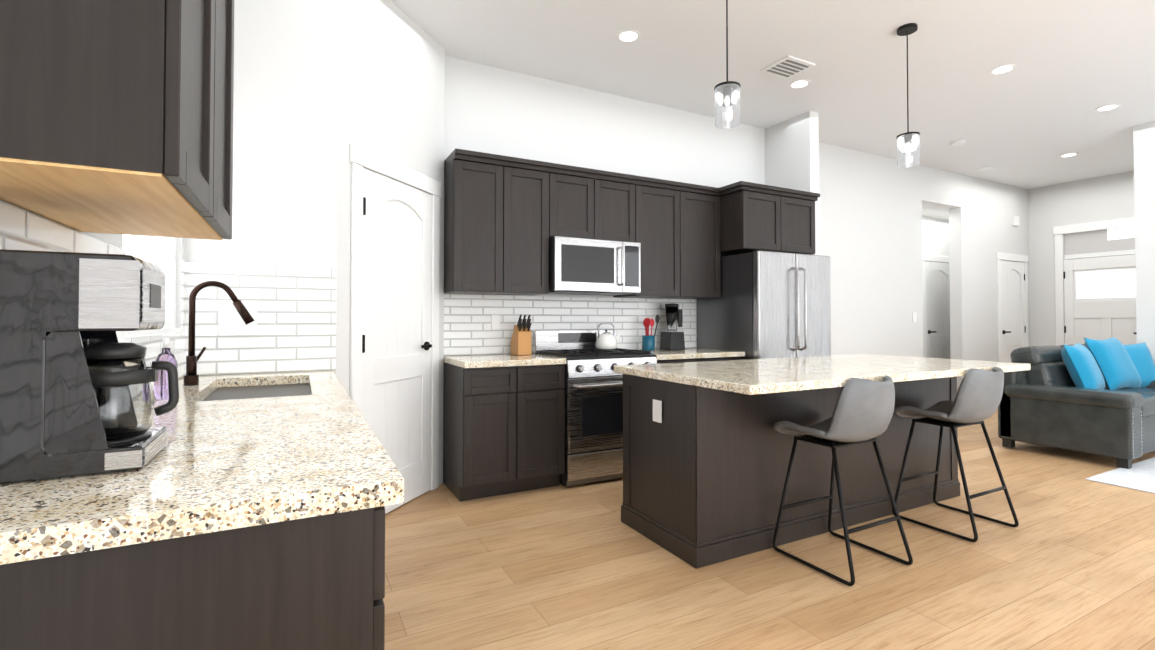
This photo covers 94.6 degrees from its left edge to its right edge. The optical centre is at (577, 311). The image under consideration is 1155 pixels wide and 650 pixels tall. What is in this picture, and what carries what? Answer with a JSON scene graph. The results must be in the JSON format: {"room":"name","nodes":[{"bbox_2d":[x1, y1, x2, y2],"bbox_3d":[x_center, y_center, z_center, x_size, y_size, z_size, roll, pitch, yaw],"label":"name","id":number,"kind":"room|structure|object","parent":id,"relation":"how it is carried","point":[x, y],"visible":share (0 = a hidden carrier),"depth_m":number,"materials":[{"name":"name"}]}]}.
{"room":"kitchen","nodes":[
{"label":"kitchen","id":0,"kind":"room"},
{"bbox_2d":[0,0,1154,490],"bbox_3d":[3.524,-0.346,3.257,10.470,3.150,6.820,0,-1,-28],"label":"wall","id":1,"kind":"structure","parent":0,"point":[320,86],"depth_m":4.13,"materials":[{"name":"white paint"}]},
{"bbox_2d":[0,0,233,239],"bbox_3d":[-0.927,-0.668,1.083,0.318,0.933,0.740,0,-1,-28],"label":"upper cabinet","id":2,"kind":"object","parent":1,"relation":"attached to","point":[116,116],"visible":1,"depth_m":0.81,"materials":[{"name":"brown wood"}]},
{"bbox_2d":[122,234,179,337],"bbox_3d":[-1.668,-0.410,2.040,0.099,1.000,0.930,0,-1,-28],"label":"window","id":3,"kind":"structure","parent":1,"relation":"in","point":[160,252],"depth_m":2.39,"materials":[{"name":"white"}]},
{"bbox_2d":[218,311,256,335],"bbox_3d":[-1.670,0.059,2.621,0.160,0.120,0.007,0,-1,-28],"label":"switch plate","id":4,"kind":"object","parent":1,"relation":"attached to","point":[231,323],"depth_m":2.61,"materials":[{"name":"white plastic"}]},
{"bbox_2d":[350,143,440,490],"bbox_3d":[-1.113,0.154,3.346,0.024,2.153,0.896,0,-1,17],"label":"door frame","id":5,"kind":"structure","parent":1,"relation":"attached to","point":[361,157],"depth_m":3.11,"materials":[{"name":"white wood"}]},
{"bbox_2d":[362,168,431,513],"bbox_3d":[-1.114,0.204,3.345,0.093,2.036,0.704,0,-1,17],"label":"pantry door","id":6,"kind":"structure","parent":1,"relation":"in","point":[396,318],"depth_m":3.35,"materials":[{"name":"white wood"}]},
{"bbox_2d":[444,152,515,294],"bbox_3d":[-0.741,-0.603,3.890,0.418,0.938,0.348,0,-1,-28],"label":"upper cabinet","id":7,"kind":"object","parent":1,"relation":"attached to","point":[506,218],"depth_m":3.75,"materials":[{"name":"brown wood"}]},
{"bbox_2d":[491,315,499,329],"bbox_3d":[-0.633,0.085,4.123,0.070,0.115,0.007,0,-1,-28],"label":"switch plate","id":8,"kind":"object","parent":1,"relation":"attached to","point":[495,319],"depth_m":4.12,"materials":[{"name":"white plastic"}]},
{"bbox_2d":[516,160,559,295],"bbox_3d":[-0.450,-0.600,4.042,0.479,0.938,0.348,0,-1,-28],"label":"upper cabinet","id":9,"kind":"object","parent":1,"relation":"attached to","point":[537,185],"depth_m":3.93,"materials":[{"name":"brown wood"}]},
{"bbox_2d":[560,168,603,239],"bbox_3d":[-0.094,-0.811,4.232,0.445,0.510,0.348,0,-1,-28],"label":"upper cabinet","id":10,"kind":"object","parent":1,"relation":"attached to","point":[581,193],"depth_m":4.11,"materials":[{"name":"brown wood"}]},
{"bbox_2d":[548,236,640,295],"bbox_3d":[0.083,-0.345,4.239,0.754,0.407,0.474,0,-1,-28],"label":"microwave","id":11,"kind":"object","parent":10,"relation":"attached to","point":[581,266],"visible":0.98,"depth_m":4.05,"materials":[{"name":"silver metal"}]},
{"bbox_2d":[604,172,639,242],"bbox_3d":[0.195,-0.809,4.382,0.445,0.510,0.348,0,-1,-28],"label":"upper cabinet","id":12,"kind":"object","parent":1,"relation":"attached to","point":[621,193],"depth_m":4.28,"materials":[{"name":"brown wood"}]},
{"bbox_2d":[613,180,687,298],"bbox_3d":[0.593,-0.592,4.587,0.575,0.938,0.348,0,-1,-28],"label":"upper cabinet","id":13,"kind":"object","parent":1,"relation":"attached to","point":[663,207],"depth_m":4.47,"materials":[{"name":"brown wood"}]},
{"bbox_2d":[688,188,723,298],"bbox_3d":[0.970,-0.589,4.784,0.514,0.938,0.348,0,-1,-28],"label":"upper cabinet","id":14,"kind":"object","parent":1,"relation":"attached to","point":[704,254],"depth_m":4.67,"materials":[{"name":"brown wood"}]},
{"bbox_2d":[720,184,787,255],"bbox_3d":[1.488,-0.793,4.907,0.512,0.525,0.616,0,-1,-28],"label":"upper cabinet","id":15,"kind":"object","parent":1,"relation":"attached to","point":[752,218],"depth_m":4.64,"materials":[{"name":"brown wood"}]},
{"bbox_2d":[784,192,815,254],"bbox_3d":[1.836,-0.791,5.088,0.512,0.525,0.616,0,-1,-28],"label":"upper cabinet","id":16,"kind":"object","parent":1,"relation":"attached to","point":[801,208],"depth_m":4.85,"materials":[{"name":"brown wood"}]},
{"bbox_2d":[912,312,916,321],"bbox_3d":[4.217,0.071,6.665,0.080,0.120,0.009,0,-1,-28],"label":"switch plate","id":17,"kind":"object","parent":1,"relation":"attached to","point":[914,314],"depth_m":6.66,"materials":[{"name":"white plastic"}]},
{"bbox_2d":[922,254,948,356],"bbox_3d":[5.349,0.236,7.906,0.854,2.129,0.056,0,-1,-28],"label":"door frame","id":18,"kind":"structure","parent":1,"relation":"attached to","point":[935,258],"depth_m":7.72,"materials":[{"name":"white wood"}]},
{"bbox_2d":[925,261,949,358],"bbox_3d":[5.361,0.281,7.885,0.682,2.022,0.093,0,-1,-28],"label":"hall door","id":19,"kind":"structure","parent":1,"relation":"in","point":[937,281],"depth_m":7.89,"materials":[{"name":"white wood"}]},
{"bbox_2d":[996,252,1028,361],"bbox_3d":[6.364,0.230,7.777,0.876,2.138,0.024,0,-1,-28],"label":"door frame","id":20,"kind":"structure","parent":1,"relation":"attached to","point":[1011,257],"depth_m":7.63,"materials":[{"name":"white wood"}]},
{"bbox_2d":[1001,260,1025,361],"bbox_3d":[6.365,0.278,7.777,0.694,2.026,0.093,0,-1,-28],"label":"door","id":21,"kind":"structure","parent":1,"relation":"in","point":[1013,329],"depth_m":7.79,"materials":[{"name":"white wood"}]},
{"bbox_2d":[1012,216,1019,225],"bbox_3d":[6.456,-1.331,7.842,0.140,0.140,0.034,0,-1,-28],"label":"door chime","id":22,"kind":"object","parent":1,"relation":"attached to","point":[1015,219],"depth_m":7.82,"materials":[{"name":"white plastic"}]},
{"bbox_2d":[1053,217,1134,344],"bbox_3d":[7.210,0.024,7.260,0.024,2.534,1.126,0,-1,-28],"label":"door frame","id":23,"kind":"structure","parent":1,"relation":"attached to","point":[1059,232],"depth_m":7.68,"materials":[{"name":"white wood"}]},
{"bbox_2d":[1064,226,1134,258],"bbox_3d":[7.265,-0.944,7.303,0.040,0.370,0.910,0,-1,-28],"label":"transom","id":24,"kind":"object","parent":1,"relation":"attached to","point":[1105,242],"visible":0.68,"depth_m":7.36,"materials":[{"name":"white"}]},
{"bbox_2d":[1063,254,1136,344],"bbox_3d":[7.210,0.267,7.257,0.093,2.032,0.904,0,-1,-28],"label":"front door","id":25,"kind":"structure","parent":1,"relation":"in","point":[1099,298],"depth_m":7.32,"materials":[{"name":"white wood"}]},
{"bbox_2d":[383,408,1154,649],"bbox_3d":[3.435,1.256,3.423,10.650,0.050,7.400,0,-1,-28],"label":"floor","id":26,"kind":"structure","parent":0,"point":[1068,563],"depth_m":2.44,"materials":[{"name":"brown wood"}]},
{"bbox_2d":[0,281,403,649],"bbox_3d":[-1.079,0.534,1.708,0.642,1.341,2.171,0,-1,-28],"label":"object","id":27,"kind":"structure","parent":26,"relation":"on","point":[242,512],"depth_m":0.83,"materials":[{"name":"stone"}]},
{"bbox_2d":[0,249,178,483],"bbox_3d":[-0.905,0.091,0.995,0.262,0.382,0.206,0,-1,-28],"label":"coffee maker","id":28,"kind":"object","parent":27,"relation":"on","point":[77,378],"visible":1,"depth_m":0.91,"materials":[{"name":"black"}]},
{"bbox_2d":[154,334,178,398],"bbox_3d":[-1.401,0.185,1.815,0.067,0.218,0.064,0,-1,-28],"label":"soap bottle","id":29,"kind":"object","parent":27,"relation":"on","point":[161,386],"visible":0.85,"depth_m":1.79,"materials":[{"name":"purple plastic"}]},
{"bbox_2d":[184,281,254,385],"bbox_3d":[-1.516,0.088,2.267,0.248,0.431,0.116,0,-1,-28],"label":"faucet","id":30,"kind":"object","parent":27,"relation":"on","point":[191,378],"depth_m":2.19,"materials":[{"name":"brown metal"}]},
{"bbox_2d":[443,348,744,500],"bbox_3d":[0.202,0.788,4.199,2.397,0.910,0.637,0,-1,-28],"label":"base cabinet","id":31,"kind":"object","parent":26,"relation":"on","point":[503,424],"depth_m":3.57,"materials":[{"name":"wood"}]},
{"bbox_2d":[511,315,531,354],"bbox_3d":[-0.424,0.177,4.056,0.110,0.305,0.194,0,-1,-28],"label":"knife block","id":32,"kind":"object","parent":31,"relation":"on","point":[521,341],"visible":1,"depth_m":4.00,"materials":[{"name":"brown wood"}]},
{"bbox_2d":[642,315,659,350],"bbox_3d":[0.628,0.182,4.632,0.149,0.312,0.123,0,-1,-28],"label":"utensil crock","id":33,"kind":"object","parent":31,"relation":"on","point":[648,342],"visible":0.98,"depth_m":4.59,"materials":[{"name":"blue ceramic"}]},
{"bbox_2d":[660,303,684,349],"bbox_3d":[0.852,0.135,4.731,0.194,0.410,0.160,0,-1,-28],"label":"blender","id":34,"kind":"object","parent":31,"relation":"on","point":[672,340],"visible":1,"depth_m":4.68,"materials":[{"name":"black plastic"}]},
{"bbox_2d":[533,329,656,486],"bbox_3d":[0.137,0.695,4.120,0.754,1.095,0.706,0,-1,-28],"label":"stove","id":35,"kind":"object","parent":26,"relation":"on","point":[593,388],"visible":0.62,"depth_m":3.81,"materials":[{"name":"silver metal"}]},
{"bbox_2d":[595,323,619,349],"bbox_3d":[0.253,0.198,4.349,0.221,0.216,0.180,0,-1,-28],"label":"kettle","id":36,"kind":"object","parent":35,"relation":"on","point":[605,340],"visible":1,"depth_m":4.28,"materials":[{"name":"white metal"}]},
{"bbox_2d":[697,250,830,359],"bbox_3d":[1.718,0.379,4.877,0.892,1.750,0.837,0,-1,-28],"label":"fridge","id":37,"kind":"object","parent":26,"relation":"on","point":[769,304],"visible":0.5,"depth_m":4.56,"materials":[{"name":"silver metal"}]},
{"bbox_2d":[621,374,959,568],"bbox_3d":[1.406,0.795,3.340,2.258,0.870,0.667,0,-1,-28],"label":"kitchen island","id":38,"kind":"object","parent":26,"relation":"on","point":[705,463],"depth_m":2.82,"materials":[{"name":"wood"}]},
{"bbox_2d":[653,399,661,422],"bbox_3d":[0.419,0.524,2.804,0.007,0.115,0.075,0,-1,-28],"label":"outlet","id":39,"kind":"object","parent":38,"relation":"attached to","point":[657,410],"visible":0.98,"depth_m":2.79,"materials":[{"name":"white plastic"}]},
{"bbox_2d":[614,354,1029,393],"bbox_3d":[1.491,0.338,3.186,2.330,0.040,1.064,0,-1,-28],"label":"island countertop","id":40,"kind":"structure","parent":38,"relation":"on","point":[768,375],"depth_m":2.83,"materials":[{"name":"beige stone"}]},
{"bbox_2d":[772,375,912,585],"bbox_3d":[1.300,0.761,2.627,0.470,0.910,0.475,0,-1,-28],"label":"stool","id":41,"kind":"object","parent":26,"relation":"on","point":[863,411],"visible":0.98,"depth_m":2.46,"materials":[{"name":"leather"}]},
{"bbox_2d":[892,367,1018,541],"bbox_3d":[2.186,0.768,3.090,0.470,0.910,0.475,0,-1,-28],"label":"stool","id":42,"kind":"object","parent":26,"relation":"on","point":[978,398],"visible":0.98,"depth_m":2.94,"materials":[{"name":"leather"}]},
{"bbox_2d":[998,337,1154,468],"bbox_3d":[4.857,0.744,4.927,1.805,0.994,0.925,0,-1,-28],"label":"sofa","id":43,"kind":"object","parent":26,"relation":"on","point":[1093,396],"visible":0.98,"depth_m":4.68,"materials":[{"name":"leather"}]},
{"bbox_2d":[1061,343,1104,388],"bbox_3d":[4.622,0.524,4.867,0.511,0.462,0.273,0,-1,-28],"label":"pillow","id":44,"kind":"object","parent":43,"relation":"on","point":[1079,368],"depth_m":4.77,"materials":[{"name":"teal fabric"}]},
{"bbox_2d":[1084,337,1141,389],"bbox_3d":[5.145,0.498,5.118,0.553,0.496,0.288,0,-1,-28],"label":"pillow","id":45,"kind":"object","parent":43,"relation":"on","point":[1120,365],"depth_m":5.04,"materials":[{"name":"teal fabric"}]},
{"bbox_2d":[1123,342,1154,386],"bbox_3d":[5.412,0.539,5.212,0.510,0.468,0.348,0,-1,-28],"label":"pillow","id":46,"kind":"object","parent":43,"relation":"on","point":[1138,358],"depth_m":5.12,"materials":[{"name":"teal fabric"}]},
{"bbox_2d":[1086,457,1154,493],"bbox_3d":[5.471,1.221,3.134,2.350,0.012,3.000,0,-1,-28],"label":"rug","id":47,"kind":"object","parent":26,"relation":"on","point":[1139,476],"visible":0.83,"depth_m":3.94,"materials":[{"name":"fabric"}]},
{"bbox_2d":[391,0,1154,188],"bbox_3d":[3.435,-1.943,3.473,10.650,0.050,7.400,0,-1,-28],"label":"ceiling","id":48,"kind":"structure","parent":0,"point":[1029,119],"depth_m":4.08,"materials":[{"name":"white paint"}]},
{"bbox_2d":[616,29,640,42],"bbox_3d":[0.354,-1.911,3.701,0.169,0.006,0.169,0,-1,23],"label":"recessed light","id":49,"kind":"object","parent":48,"relation":"in","point":[627,36],"depth_m":3.70,"materials":[{"name":"white plastic"}]},
{"bbox_2d":[714,0,740,128],"bbox_3d":[0.798,-1.461,2.843,0.136,0.931,0.136,0,-1,-28],"label":"pendant light","id":50,"kind":"object","parent":48,"relation":"hanging from","point":[727,104],"visible":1,"depth_m":2.79,"materials":[{"name":"clear glass"}]},
{"bbox_2d":[760,55,814,79],"bbox_3d":[1.638,-1.900,4.158,0.300,0.013,0.280,0,-1,-28],"label":"ceiling vent","id":51,"kind":"object","parent":48,"relation":"in","point":[787,67],"depth_m":4.14,"materials":[{"name":"white metal"}]},
{"bbox_2d":[789,79,810,88],"bbox_3d":[1.857,-1.900,4.452,0.169,0.006,0.169,-1,-1,38],"label":"recessed light","id":52,"kind":"object","parent":48,"relation":"in","point":[802,83],"depth_m":4.44,"materials":[{"name":"white plastic"}]},
{"bbox_2d":[896,23,919,167],"bbox_3d":[2.225,-1.450,3.589,0.136,0.931,0.136,0,-1,-28],"label":"pendant light","id":53,"kind":"object","parent":48,"relation":"hanging from","point":[908,148],"visible":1,"depth_m":3.55,"materials":[{"name":"clear glass"}]},
{"bbox_2d":[951,139,965,145],"bbox_3d":[4.211,-1.863,5.885,0.140,0.034,0.140,0,-1,-28],"label":"smoke detector","id":54,"kind":"object","parent":48,"relation":"attached to","point":[959,142],"visible":1,"depth_m":5.85,"materials":[{"name":"white plastic"}]},
{"bbox_2d":[975,166,994,170],"bbox_3d":[5.301,-1.860,6.929,0.160,0.009,0.160,0,-1,-28],"label":"ceiling vent","id":55,"kind":"object","parent":48,"relation":"in","point":[987,167],"depth_m":6.91,"materials":[{"name":"white metal"}]},
{"bbox_2d":[989,64,1015,74],"bbox_3d":[3.346,-1.904,4.193,0.169,0.006,0.169,0,-1,23],"label":"recessed light","id":56,"kind":"object","parent":48,"relation":"in","point":[1002,69],"depth_m":4.18,"materials":[{"name":"white plastic"}]},
{"bbox_2d":[1059,153,1077,156],"bbox_3d":[5.875,-1.870,6.371,0.169,0.006,0.169,0,-1,23],"label":"recessed light","id":57,"kind":"object","parent":48,"relation":"in","point":[1068,154],"depth_m":6.38,"materials":[{"name":"white plastic"}]},
{"bbox_2d":[1095,104,1119,111],"bbox_3d":[4.925,-1.892,4.950,0.169,0.006,0.169,1,-1,-37],"label":"recessed light","id":58,"kind":"object","parent":48,"relation":"in","point":[1112,106],"depth_m":4.94,"materials":[{"name":"white plastic"}]}
]}

